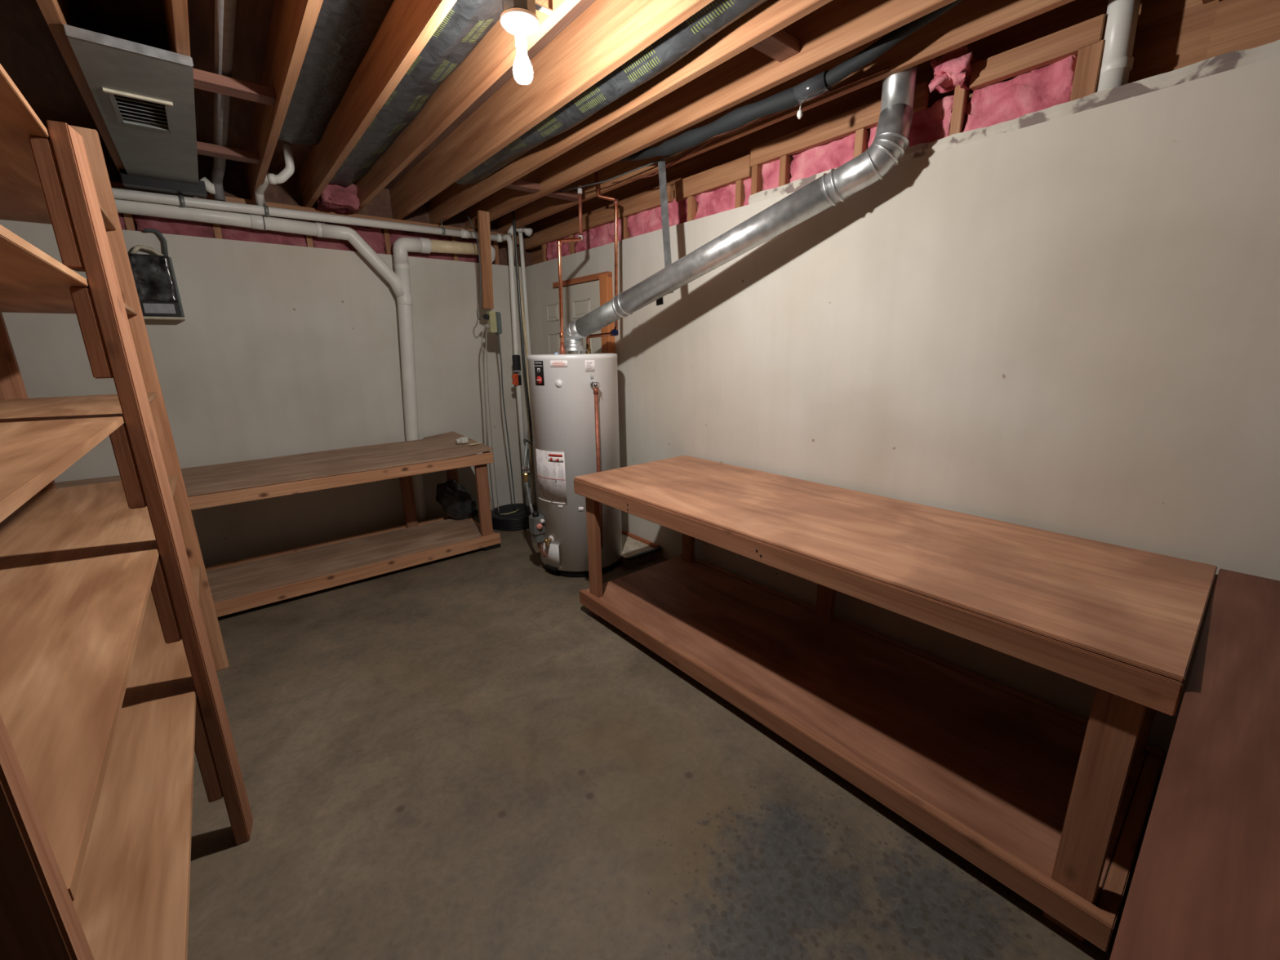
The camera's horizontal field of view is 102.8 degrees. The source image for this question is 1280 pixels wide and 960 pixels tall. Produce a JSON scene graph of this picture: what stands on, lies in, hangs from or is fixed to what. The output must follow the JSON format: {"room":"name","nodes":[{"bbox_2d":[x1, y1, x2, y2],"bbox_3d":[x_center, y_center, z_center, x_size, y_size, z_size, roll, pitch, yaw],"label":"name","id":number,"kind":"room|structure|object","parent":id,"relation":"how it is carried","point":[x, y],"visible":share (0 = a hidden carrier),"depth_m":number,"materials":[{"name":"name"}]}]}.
{"room":"unfinished basement","nodes":[
{"label":"unfinished basement","id":0,"kind":"room"},
{"bbox_2d":[0,219,536,567],"bbox_3d":[-3.591,-0.342,3.193,6.900,2.298,0.370,-12,18,-38],"label":"wall","id":1,"kind":"structure","parent":0,"point":[277,350],"depth_m":3.83,"materials":[{"name":"white paint"}]},
{"bbox_2d":[117,213,126,230],"bbox_3d":[-3.559,-1.522,2.808,1.059,0.239,0.133,-12,18,-38],"label":"insulation batt","id":2,"kind":"object","parent":1,"relation":"on","point":[120,215],"visible":0.09,"depth_m":3.09,"materials":[{"name":"pink fabric"}]},
{"bbox_2d":[128,228,185,320],"bbox_3d":[-3.066,-1.261,3.122,0.338,0.534,0.160,-12,18,-38],"label":"electrical box","id":3,"kind":"object","parent":1,"relation":"attached to","point":[154,277],"visible":0.53,"depth_m":3.13,"materials":[{"name":"black plastic"}]},
{"bbox_2d":[132,214,214,238],"bbox_3d":[-2.980,-1.651,3.271,0.397,0.234,0.126,-12,18,-38],"label":"insulation batt","id":4,"kind":"object","parent":1,"relation":"on","point":[164,225],"visible":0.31,"depth_m":3.24,"materials":[{"name":"pink fabric"}]},
{"bbox_2d":[219,212,307,247],"bbox_3d":[-2.619,-1.730,3.555,0.502,0.231,0.124,-12,18,-38],"label":"insulation batt","id":5,"kind":"object","parent":1,"relation":"on","point":[228,232],"visible":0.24,"depth_m":3.52,"materials":[{"name":"pink fabric"}]},
{"bbox_2d":[110,181,519,264],"bbox_3d":[-3.602,-1.550,2.723,6.520,0.273,0.058,-12,18,-38],"label":"framing","id":6,"kind":"object","parent":1,"relation":"on","point":[128,218],"visible":0.27,"depth_m":3.68,"materials":[{"name":"brown wood"}]},
{"bbox_2d":[100,141,531,266],"bbox_3d":[-3.626,-1.698,2.827,6.660,0.512,0.040,-12,18,-38],"label":"trim","id":7,"kind":"structure","parent":1,"relation":"on","point":[234,180],"depth_m":3.66,"materials":[{"name":"brown wood"}]},
{"bbox_2d":[309,220,386,253],"bbox_3d":[-2.213,-1.817,3.874,0.506,0.237,0.130,-12,18,-38],"label":"insulation batt","id":8,"kind":"object","parent":1,"relation":"on","point":[374,237],"visible":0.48,"depth_m":3.86,"materials":[{"name":"pink fabric"}]},
{"bbox_2d":[389,229,452,260],"bbox_3d":[-1.801,-1.910,4.202,0.505,0.239,0.126,-12,18,-38],"label":"insulation batt","id":9,"kind":"object","parent":1,"relation":"on","point":[394,234],"visible":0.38,"depth_m":4.16,"materials":[{"name":"pink fabric"}]},
{"bbox_2d":[456,236,494,264],"bbox_3d":[-1.455,-1.985,4.476,0.346,0.228,0.130,-12,18,-38],"label":"insulation batt","id":10,"kind":"object","parent":1,"relation":"on","point":[462,257],"visible":0.23,"depth_m":4.40,"materials":[{"name":"pink fabric"}]},
{"bbox_2d":[0,0,595,189],"bbox_3d":[-0.706,-1.129,-0.665,7.100,0.030,9.600,-12,18,-38],"label":"ceiling","id":11,"kind":"structure","parent":0,"point":[30,55],"depth_m":2.16,"materials":[{"name":"brown wood"}]},
{"bbox_2d":[35,0,125,175],"bbox_3d":[-0.918,-1.283,0.484,0.038,0.233,7.050,-12,18,-38],"label":"joist","id":12,"kind":"object","parent":11,"relation":"attached to","point":[56,13],"visible":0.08,"depth_m":1.82,"materials":[{"name":"brown wood"}]},
{"bbox_2d":[163,0,190,56],"bbox_3d":[-0.680,-1.335,0.673,0.038,0.233,7.050,-12,18,-38],"label":"joist","id":13,"kind":"object","parent":11,"relation":"attached to","point":[176,15],"visible":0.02,"depth_m":1.67,"materials":[{"name":"brown wood"}]},
{"bbox_2d":[62,23,207,198],"bbox_3d":[-2.258,-1.604,2.370,0.367,0.110,1.778,-12,18,-38],"label":"duct","id":14,"kind":"object","parent":13,"relation":"attached to","point":[119,73],"visible":1,"depth_m":2.10,"materials":[{"name":"metal"}]},
{"bbox_2d":[200,177,215,194],"bbox_3d":[-2.676,-1.818,3.149,0.078,0.090,0.060,-12,18,-38],"label":"fitting","id":15,"kind":"object","parent":14,"relation":"attached to","point":[210,187],"visible":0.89,"depth_m":3.14,"materials":[{"name":"white plastic"}]},
{"bbox_2d":[243,0,323,199],"bbox_3d":[-0.437,-1.389,0.865,0.038,0.233,7.050,-12,18,-38],"label":"joist","id":16,"kind":"object","parent":11,"relation":"attached to","point":[293,22],"visible":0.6,"depth_m":2.03,"materials":[{"name":"brown wood"}]},
{"bbox_2d":[196,141,260,164],"bbox_3d":[-2.238,-1.774,2.772,0.276,0.038,0.090,-12,18,-38],"label":"board","id":17,"kind":"object","parent":16,"relation":"attached to","point":[202,148],"visible":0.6,"depth_m":2.75,"materials":[{"name":"brown wood"}]},
{"bbox_2d":[192,67,276,106],"bbox_3d":[-1.666,-1.610,2.096,0.276,0.038,0.090,-12,18,-38],"label":"board","id":18,"kind":"object","parent":16,"relation":"attached to","point":[202,80],"visible":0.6,"depth_m":2.08,"materials":[{"name":"brown wood"}]},
{"bbox_2d":[254,143,294,205],"bbox_3d":[-2.334,-1.901,3.195,0.451,0.313,0.140,6,16,27],"label":"trap","id":19,"kind":"object","parent":16,"relation":"attached to","point":[289,169],"visible":0.9,"depth_m":3.13,"materials":[{"name":"white plastic"}]},
{"bbox_2d":[111,187,502,242],"bbox_3d":[-3.198,-1.635,2.766,5.225,0.147,0.063,-12,18,-38],"label":"drain pipe","id":20,"kind":"object","parent":16,"relation":"hanging from","point":[120,193],"visible":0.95,"depth_m":3.40,"materials":[{"name":"plastic"}]},
{"bbox_2d":[211,0,236,201],"bbox_3d":[-1.877,-1.658,2.298,0.076,0.218,2.528,-12,18,-38],"label":"pipe","id":21,"kind":"object","parent":20,"relation":"attached to","point":[224,10],"visible":0.9,"depth_m":2.02,"materials":[{"name":"grey metal"}]},
{"bbox_2d":[278,0,393,144],"bbox_3d":[-0.461,-1.528,1.111,0.269,0.068,4.900,-12,18,-38],"label":"duct","id":22,"kind":"object","parent":11,"relation":"attached to","point":[344,32],"visible":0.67,"depth_m":2.15,"materials":[{"name":"grey metal"}]},
{"bbox_2d":[297,0,457,208],"bbox_3d":[-0.196,-1.442,1.056,0.038,0.233,7.050,-12,18,-38],"label":"joist","id":23,"kind":"object","parent":11,"relation":"attached to","point":[407,26],"visible":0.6,"depth_m":2.12,"materials":[{"name":"brown wood"}]},
{"bbox_2d":[500,0,552,84],"bbox_3d":[-0.376,-1.340,1.552,0.255,0.220,0.116,-12,18,-38],"label":"ceiling light","id":24,"kind":"object","parent":23,"relation":"attached to","point":[519,18],"visible":1,"depth_m":1.54,"materials":[{"name":"white plastic"}]},
{"bbox_2d":[514,25,527,48],"bbox_3d":[-0.364,-1.353,1.559,0.042,0.050,0.042,-12,18,-38],"label":"socket","id":25,"kind":"object","parent":24,"relation":"attached to","point":[520,31],"depth_m":1.55,"materials":[{"name":"white ceramic"}]},
{"bbox_2d":[328,0,502,186],"bbox_3d":[-0.363,-1.582,1.467,0.249,0.145,5.330,-12,18,-38],"label":"duct","id":26,"kind":"object","parent":11,"relation":"attached to","point":[467,23],"visible":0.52,"depth_m":2.16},
{"bbox_2d":[353,0,580,213],"bbox_3d":[0.031,-1.492,1.236,0.038,0.233,7.050,-12,18,-38],"label":"joist","id":27,"kind":"object","parent":11,"relation":"attached to","point":[495,53],"visible":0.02,"depth_m":2.20,"materials":[{"name":"brown wood"}]},
{"bbox_2d":[315,182,360,213],"bbox_3d":[-2.152,-2.004,3.630,0.266,0.178,0.282,-12,18,-38],"label":"insulation batt","id":28,"kind":"object","parent":27,"relation":"attached to","point":[338,198],"visible":0.8,"depth_m":3.56,"materials":[{"name":"pink fabric"}]},
{"bbox_2d":[511,210,533,439],"bbox_3d":[-1.026,-1.354,4.472,0.050,2.041,0.022,-12,18,-38],"label":"conduit","id":29,"kind":"object","parent":11,"relation":"attached to","point":[513,211],"visible":0.96,"depth_m":4.45,"materials":[{"name":"metal"}]},
{"bbox_2d":[389,0,713,219],"bbox_3d":[0.276,-1.546,1.431,0.038,0.233,7.050,-12,18,-38],"label":"joist","id":30,"kind":"object","parent":11,"relation":"attached to","point":[607,34],"visible":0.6,"depth_m":2.19,"materials":[{"name":"brown wood"}]},
{"bbox_2d":[455,0,767,184],"bbox_3d":[0.308,-1.584,1.615,0.244,0.236,4.700,-12,18,-38],"label":"duct","id":31,"kind":"object","parent":11,"relation":"attached to","point":[673,46],"visible":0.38,"depth_m":2.00,"materials":[{"name":"grey metal"}]},
{"bbox_2d":[427,0,832,224],"bbox_3d":[0.498,-1.595,1.607,0.038,0.233,7.050,-12,18,-38],"label":"joist","id":32,"kind":"object","parent":11,"relation":"attached to","point":[771,16],"visible":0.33,"depth_m":2.17,"materials":[{"name":"brown wood"}]},
{"bbox_2d":[504,179,541,193],"bbox_3d":[-0.796,-1.956,3.388,0.266,0.038,0.090,-12,18,-38],"label":"board","id":33,"kind":"object","parent":32,"relation":"attached to","point":[518,184],"visible":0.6,"depth_m":3.39,"materials":[{"name":"brown wood"}]},
{"bbox_2d":[751,29,799,62],"bbox_3d":[0.474,-1.620,1.879,0.266,0.038,0.090,-12,18,-38],"label":"board","id":34,"kind":"object","parent":32,"relation":"attached to","point":[780,46],"visible":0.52,"depth_m":1.90,"materials":[{"name":"brown wood"}]},
{"bbox_2d":[463,0,956,229],"bbox_3d":[0.733,-1.646,1.793,0.038,0.233,7.050,-12,18,-38],"label":"joist","id":35,"kind":"object","parent":11,"relation":"attached to","point":[837,28],"visible":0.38,"depth_m":2.22,"materials":[{"name":"brown wood"}]},
{"bbox_2d":[477,209,493,309],"bbox_3d":[-1.215,-1.723,4.022,0.115,0.718,0.038,-12,18,-38],"label":"board","id":36,"kind":"object","parent":35,"relation":"hanging from","point":[483,217],"visible":0.97,"depth_m":4.00,"materials":[{"name":"brown wood"}]},
{"bbox_2d":[482,311,502,333],"bbox_3d":[-1.197,-1.269,4.122,0.140,0.175,0.080,-12,18,-38],"label":"outlet box","id":37,"kind":"object","parent":36,"relation":"attached to","point":[494,325],"visible":1,"depth_m":4.10,"materials":[{"name":"beige plastic"}]},
{"bbox_2d":[467,216,483,319],"bbox_3d":[-1.289,-1.644,3.978,0.068,0.767,0.110,-12,18,-38],"label":"power cord","id":38,"kind":"object","parent":37,"relation":"attached to","point":[468,216],"visible":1,"depth_m":3.96,"materials":[{"name":"plastic"}]},
{"bbox_2d":[481,327,493,511],"bbox_3d":[-1.296,-0.464,4.318,0.057,1.583,0.161,-14,19,-41],"label":"power cord","id":39,"kind":"object","parent":37,"relation":"hanging from","point":[484,327],"visible":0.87,"depth_m":4.24,"materials":[{"name":"grey plastic"}]},
{"bbox_2d":[485,328,499,513],"bbox_3d":[-1.258,-0.458,4.335,0.037,1.601,0.129,-11,17,-33],"label":"power cord","id":40,"kind":"object","parent":37,"relation":"hanging from","point":[486,328],"visible":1,"depth_m":4.29,"materials":[{"name":"grey plastic"}]},
{"bbox_2d":[497,333,515,510],"bbox_3d":[-1.160,-0.459,4.453,0.022,1.561,0.189,-3,15,-7],"label":"power cord","id":41,"kind":"object","parent":37,"relation":"hanging from","point":[498,334],"visible":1,"depth_m":4.41,"materials":[{"name":"grey plastic"}]},
{"bbox_2d":[617,0,962,161],"bbox_3d":[0.612,-1.637,2.095,0.160,0.268,2.459,-12,18,-38],"label":"pipe","id":42,"kind":"object","parent":35,"relation":"hanging from","point":[822,82],"visible":0.91,"depth_m":2.08,"materials":[{"name":"black plastic"}]},
{"bbox_2d":[496,0,1075,233],"bbox_3d":[0.959,-1.696,1.972,0.038,0.233,7.050,-12,18,-38],"label":"joist","id":43,"kind":"object","parent":11,"relation":"attached to","point":[969,21],"visible":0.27,"depth_m":2.05,"materials":[{"name":"brown wood"}]},
{"bbox_2d":[545,188,578,201],"bbox_3d":[-0.534,-1.978,3.538,0.255,0.038,0.090,-12,18,-38],"label":"board","id":44,"kind":"object","parent":43,"relation":"attached to","point":[568,195],"visible":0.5,"depth_m":3.52,"materials":[{"name":"brown wood"}]},
{"bbox_2d":[559,149,685,192],"bbox_3d":[-0.141,-1.855,3.100,1.211,0.043,0.018,12,19,42],"label":"cable","id":45,"kind":"object","parent":43,"relation":"attached to","point":[685,149],"visible":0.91,"depth_m":3.07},
{"bbox_2d":[612,66,888,183],"bbox_3d":[0.388,-1.740,2.645,0.018,0.057,1.801,-12,18,-37],"label":"cable","id":46,"kind":"object","parent":43,"relation":"attached to","point":[887,68],"visible":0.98,"depth_m":2.42,"materials":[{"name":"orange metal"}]},
{"bbox_2d":[186,502,1160,959],"bbox_3d":[-0.686,1.687,-0.031,6.950,0.120,9.500,-12,18,-38],"label":"floor","id":47,"kind":"structure","parent":0,"point":[452,757],"depth_m":1.78,"materials":[{"name":"concrete"}]},
{"bbox_2d":[0,63,253,959],"bbox_3d":[-1.528,0.051,1.267,0.525,2.430,2.530,-12,18,-38],"label":"shelving unit","id":48,"kind":"object","parent":47,"relation":"on","point":[113,650],"visible":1,"depth_m":1.22,"materials":[{"name":"brown wood"}]},
{"bbox_2d":[54,431,501,617],"bbox_3d":[-2.376,0.268,3.628,2.503,0.861,0.864,-12,18,-38],"label":"workbench","id":49,"kind":"object","parent":47,"relation":"on","point":[246,584],"visible":0.68,"depth_m":3.63,"materials":[{"name":"brown wood"}]},
{"bbox_2d":[206,518,481,603],"bbox_3d":[-2.331,0.595,3.656,2.415,0.015,0.639,-12,18,-38],"label":"shelf","id":50,"kind":"object","parent":49,"relation":"attached to","point":[233,582],"depth_m":3.71,"materials":[{"name":"brown wood"}]},
{"bbox_2d":[435,479,478,519],"bbox_3d":[-1.621,0.186,4.530,0.353,0.412,0.252,-12,18,-38],"label":"bag","id":51,"kind":"object","parent":49,"relation":"on","point":[455,500],"visible":0.95,"depth_m":4.44,"materials":[{"name":"plastic"}]},
{"bbox_2d":[455,436,468,444],"bbox_3d":[-1.440,-0.321,4.138,0.060,0.046,0.082,9,17,33],"label":"tape dispenser","id":52,"kind":"object","parent":49,"relation":"on","point":[464,439],"visible":1,"depth_m":4.12,"materials":[{"name":"white plastic"}]},
{"bbox_2d":[114,198,495,521],"bbox_3d":[-3.277,-0.489,3.154,5.188,2.557,0.277,-12,18,-38],"label":"drain pipe","id":53,"kind":"object","parent":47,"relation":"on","point":[399,281],"visible":0.75,"depth_m":3.91,"materials":[{"name":"plastic"}]},
{"bbox_2d":[491,503,537,531],"bbox_3d":[-1.166,0.327,4.762,0.492,0.144,0.492,-12,18,-38],"label":"basin","id":54,"kind":"object","parent":47,"relation":"on","point":[508,519],"visible":0.62,"depth_m":4.58,"materials":[{"name":"black plastic"}]},
{"bbox_2d":[501,234,528,506],"bbox_3d":[-1.107,-0.919,4.607,0.081,2.389,0.131,-12,18,-38],"label":"vertical pipe","id":55,"kind":"object","parent":54,"relation":"on","point":[507,237],"visible":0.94,"depth_m":4.48,"materials":[{"name":"white plastic"}]},
{"bbox_2d":[511,355,521,386],"bbox_3d":[-1.119,-0.974,4.549,0.095,0.262,0.074,-12,18,-38],"label":"valve","id":56,"kind":"object","parent":55,"relation":"attached to","point":[516,358],"visible":0.99,"depth_m":4.52,"materials":[{"name":"black plastic"}]},
{"bbox_2d":[511,235,533,504],"bbox_3d":[-1.097,-0.963,4.804,0.102,2.582,0.101,8,17,30],"label":"vertical pipe","id":57,"kind":"object","parent":47,"relation":"on","point":[513,236],"visible":0.57,"depth_m":4.79,"materials":[{"name":"beige plastic"}]},
{"bbox_2d":[506,225,533,236],"bbox_3d":[-1.047,-2.171,4.450,0.233,0.105,0.073,-12,18,-38],"label":"pipe elbow","id":58,"kind":"object","parent":57,"relation":"attached to","point":[527,230],"visible":0.7,"depth_m":4.45,"materials":[{"name":"white plastic"}]},
{"bbox_2d":[518,232,537,505],"bbox_3d":[-1.042,-0.961,4.852,0.046,2.552,0.157,-5,15,-14],"label":"vertical pipe","id":59,"kind":"object","parent":47,"relation":"on","point":[520,234],"visible":0.51,"depth_m":4.61,"materials":[{"name":"white plastic"}]},
{"bbox_2d":[526,342,622,577],"bbox_3d":[-0.452,-0.158,3.669,0.616,1.604,0.632,1,14,6],"label":"water heater","id":60,"kind":"object","parent":47,"relation":"on","point":[574,397],"visible":0.96,"depth_m":3.41,"materials":[{"name":"grey metal"}]},
{"bbox_2d":[521,436,533,515],"bbox_3d":[-0.900,-0.128,4.138,0.081,0.538,1.297,-4,15,-11],"label":"gas line","id":61,"kind":"object","parent":60,"relation":"attached to","point":[526,477],"visible":0.98,"depth_m":3.62,"materials":[{"name":"metal"}]},
{"bbox_2d":[556,183,582,343],"bbox_3d":[-0.451,-1.395,3.329,0.033,1.031,0.338,6,16,24],"label":"copper pipe","id":62,"kind":"object","parent":60,"relation":"attached to","point":[580,237],"visible":1,"depth_m":3.28,"materials":[{"name":"metal"}]},
{"bbox_2d":[564,342,587,354],"bbox_3d":[-0.454,-0.898,3.495,0.196,0.084,0.196,-12,18,-38],"label":"hood","id":63,"kind":"object","parent":60,"relation":"attached to","point":[575,346],"depth_m":3.43,"materials":[{"name":"metal"}]},
{"bbox_2d":[586,171,618,344],"bbox_3d":[-0.274,-1.482,3.451,0.268,1.131,0.098,3,15,16],"label":"copper pipe","id":64,"kind":"object","parent":60,"relation":"attached to","point":[614,332],"visible":0.96,"depth_m":3.42,"materials":[{"name":"brown metal"}]},
{"bbox_2d":[564,65,917,343],"bbox_3d":[0.269,-1.367,2.709,2.090,1.206,0.199,11,18,38],"label":"flue pipe","id":65,"kind":"object","parent":60,"relation":"attached to","point":[891,140],"visible":0.95,"depth_m":2.31,"materials":[{"name":"metal"}]},
{"bbox_2d":[656,157,673,305],"bbox_3d":[0.138,-1.401,2.906,0.006,0.768,0.149,-12,18,-38],"label":"strap","id":66,"kind":"object","parent":65,"relation":"attached to","point":[661,163],"visible":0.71,"depth_m":2.88,"materials":[{"name":"metal"}]},
{"bbox_2d":[618,530,662,568],"bbox_3d":[-0.109,0.536,3.972,0.334,0.098,0.485,-12,18,-38],"label":"pad","id":67,"kind":"object","parent":47,"relation":"on","point":[637,551],"visible":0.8,"depth_m":3.86,"materials":[{"name":"concrete"}]},
{"bbox_2d":[573,455,1217,951],"bbox_3d":[0.741,0.541,2.386,0.892,0.851,2.439,-12,18,-38],"label":"workbench","id":68,"kind":"object","parent":47,"relation":"on","point":[1035,794],"visible":1,"depth_m":1.82,"materials":[{"name":"brown wood"}]},
{"bbox_2d":[585,555,1146,906],"bbox_3d":[0.735,0.830,2.475,0.810,0.016,2.395,-12,18,-38],"label":"shelf","id":69,"kind":"object","parent":68,"relation":"attached to","point":[999,762],"depth_m":2.07,"materials":[{"name":"brown wood"}]},
{"bbox_2d":[1109,568,1279,959],"bbox_3d":[1.453,0.916,0.888,1.742,0.847,0.842,-12,18,-38],"label":"workbench","id":70,"kind":"object","parent":47,"relation":"on","point":[1205,885],"visible":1,"depth_m":0.83,"materials":[{"name":"wood"}]},
{"bbox_2d":[524,56,1279,777],"bbox_3d":[1.883,-0.057,1.733,0.270,2.298,9.320,-12,18,-38],"label":"wall","id":71,"kind":"structure","parent":0,"point":[1069,325],"depth_m":1.97,"materials":[{"name":"white paint"}]},
{"bbox_2d":[546,236,569,260],"bbox_3d":[-0.657,-1.949,4.368,0.127,0.206,0.427,-12,18,-38],"label":"insulation batt","id":72,"kind":"object","parent":71,"relation":"on","point":[552,248],"visible":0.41,"depth_m":4.37,"materials":[{"name":"pink fabric"}]},
{"bbox_2d":[539,271,615,354],"bbox_3d":[-0.536,-1.059,4.269,0.080,1.155,1.035,-12,18,-38],"label":"door","id":73,"kind":"structure","parent":71,"relation":"in","point":[581,295],"depth_m":4.09,"materials":[{"name":"paint"}]},
{"bbox_2d":[573,219,622,253],"bbox_3d":[-0.288,-1.846,3.934,0.125,0.212,0.670,-12,18,-38],"label":"insulation batt","id":74,"kind":"object","parent":71,"relation":"on","point":[602,235],"visible":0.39,"depth_m":3.90,"materials":[{"name":"pink fabric"}]},
{"bbox_2d":[625,195,696,237],"bbox_3d":[0.147,-1.722,3.413,0.130,0.215,0.654,-12,18,-38],"label":"insulation batt","id":75,"kind":"object","parent":71,"relation":"on","point":[647,221],"visible":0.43,"depth_m":3.40,"materials":[{"name":"pink fabric"}]},
{"bbox_2d":[694,182,735,219],"bbox_3d":[0.481,-1.630,3.015,0.123,0.202,0.358,-12,18,-38],"label":"insulation batt","id":76,"kind":"object","parent":71,"relation":"on","point":[718,200],"visible":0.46,"depth_m":2.99,"materials":[{"name":"pink fabric"}]},
{"bbox_2d":[745,174,763,205],"bbox_3d":[0.639,-1.586,2.830,0.121,0.198,0.097,-12,18,-38],"label":"insulation batt","id":77,"kind":"object","parent":71,"relation":"on","point":[748,188],"visible":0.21,"depth_m":2.81,"materials":[{"name":"pink fabric"}]},
{"bbox_2d":[761,157,792,191],"bbox_3d":[0.725,-1.579,2.708,0.124,0.215,0.166,-12,18,-38],"label":"insulation batt","id":78,"kind":"object","parent":71,"relation":"on","point":[771,171],"visible":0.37,"depth_m":2.68,"materials":[{"name":"pink fabric"}]},
{"bbox_2d":[790,133,855,182],"bbox_3d":[0.911,-1.525,2.496,0.125,0.228,0.377,-12,18,-38],"label":"insulation batt","id":79,"kind":"object","parent":71,"relation":"on","point":[806,163],"visible":0.38,"depth_m":2.46,"materials":[{"name":"pink fabric"}]},
{"bbox_2d":[528,0,1218,265],"bbox_3d":[1.870,-1.433,1.441,0.040,0.512,9.200,-12,18,-38],"label":"insulation","id":80,"kind":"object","parent":71,"relation":"attached to","point":[1171,35],"depth_m":1.93},
{"bbox_2d":[524,0,1279,262],"bbox_3d":[0.821,-1.684,2.504,0.103,0.501,5.820,-12,18,-38],"label":"framing","id":81,"kind":"object","parent":71,"relation":"on","point":[1238,24],"visible":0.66,"depth_m":1.99,"materials":[{"name":"brown wood"}]},
{"bbox_2d":[927,52,976,101],"bbox_3d":[1.211,-1.576,1.967,0.134,0.150,0.174,-12,18,-38],"label":"insulation batt","id":82,"kind":"object","parent":81,"relation":"attached to","point":[948,72],"visible":0.96,"depth_m":1.95,"materials":[{"name":"pink fabric"}]},
{"bbox_2d":[964,53,1077,131],"bbox_3d":[1.407,-1.399,1.893,0.122,0.197,0.353,-12,18,-38],"label":"insulation batt","id":83,"kind":"object","parent":81,"relation":"attached to","point":[1048,86],"visible":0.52,"depth_m":1.85,"materials":[{"name":"pink fabric"}]},
{"bbox_2d":[1096,0,1140,92],"bbox_3d":[1.544,-1.478,1.636,0.085,0.472,0.097,-12,18,-38],"label":"drain pipe","id":84,"kind":"object","parent":81,"relation":"attached to","point":[1122,15],"visible":0.93,"depth_m":1.63,"materials":[{"name":"white plastic"}]},
{"bbox_2d":[866,95,954,148],"bbox_3d":[1.159,-1.452,2.190,0.122,0.232,0.380,-12,18,-38],"label":"insulation batt","id":85,"kind":"object","parent":71,"relation":"on","point":[932,123],"visible":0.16,"depth_m":2.08,"materials":[{"name":"pink fabric"}]},
{"bbox_2d":[748,39,1279,204],"bbox_3d":[2.694,-0.941,0.403,0.205,0.062,6.415,-12,18,-38],"label":"ledge","id":86,"kind":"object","parent":71,"relation":"on","point":[1230,60],"depth_m":1.69,"materials":[{"name":"grey concrete"}]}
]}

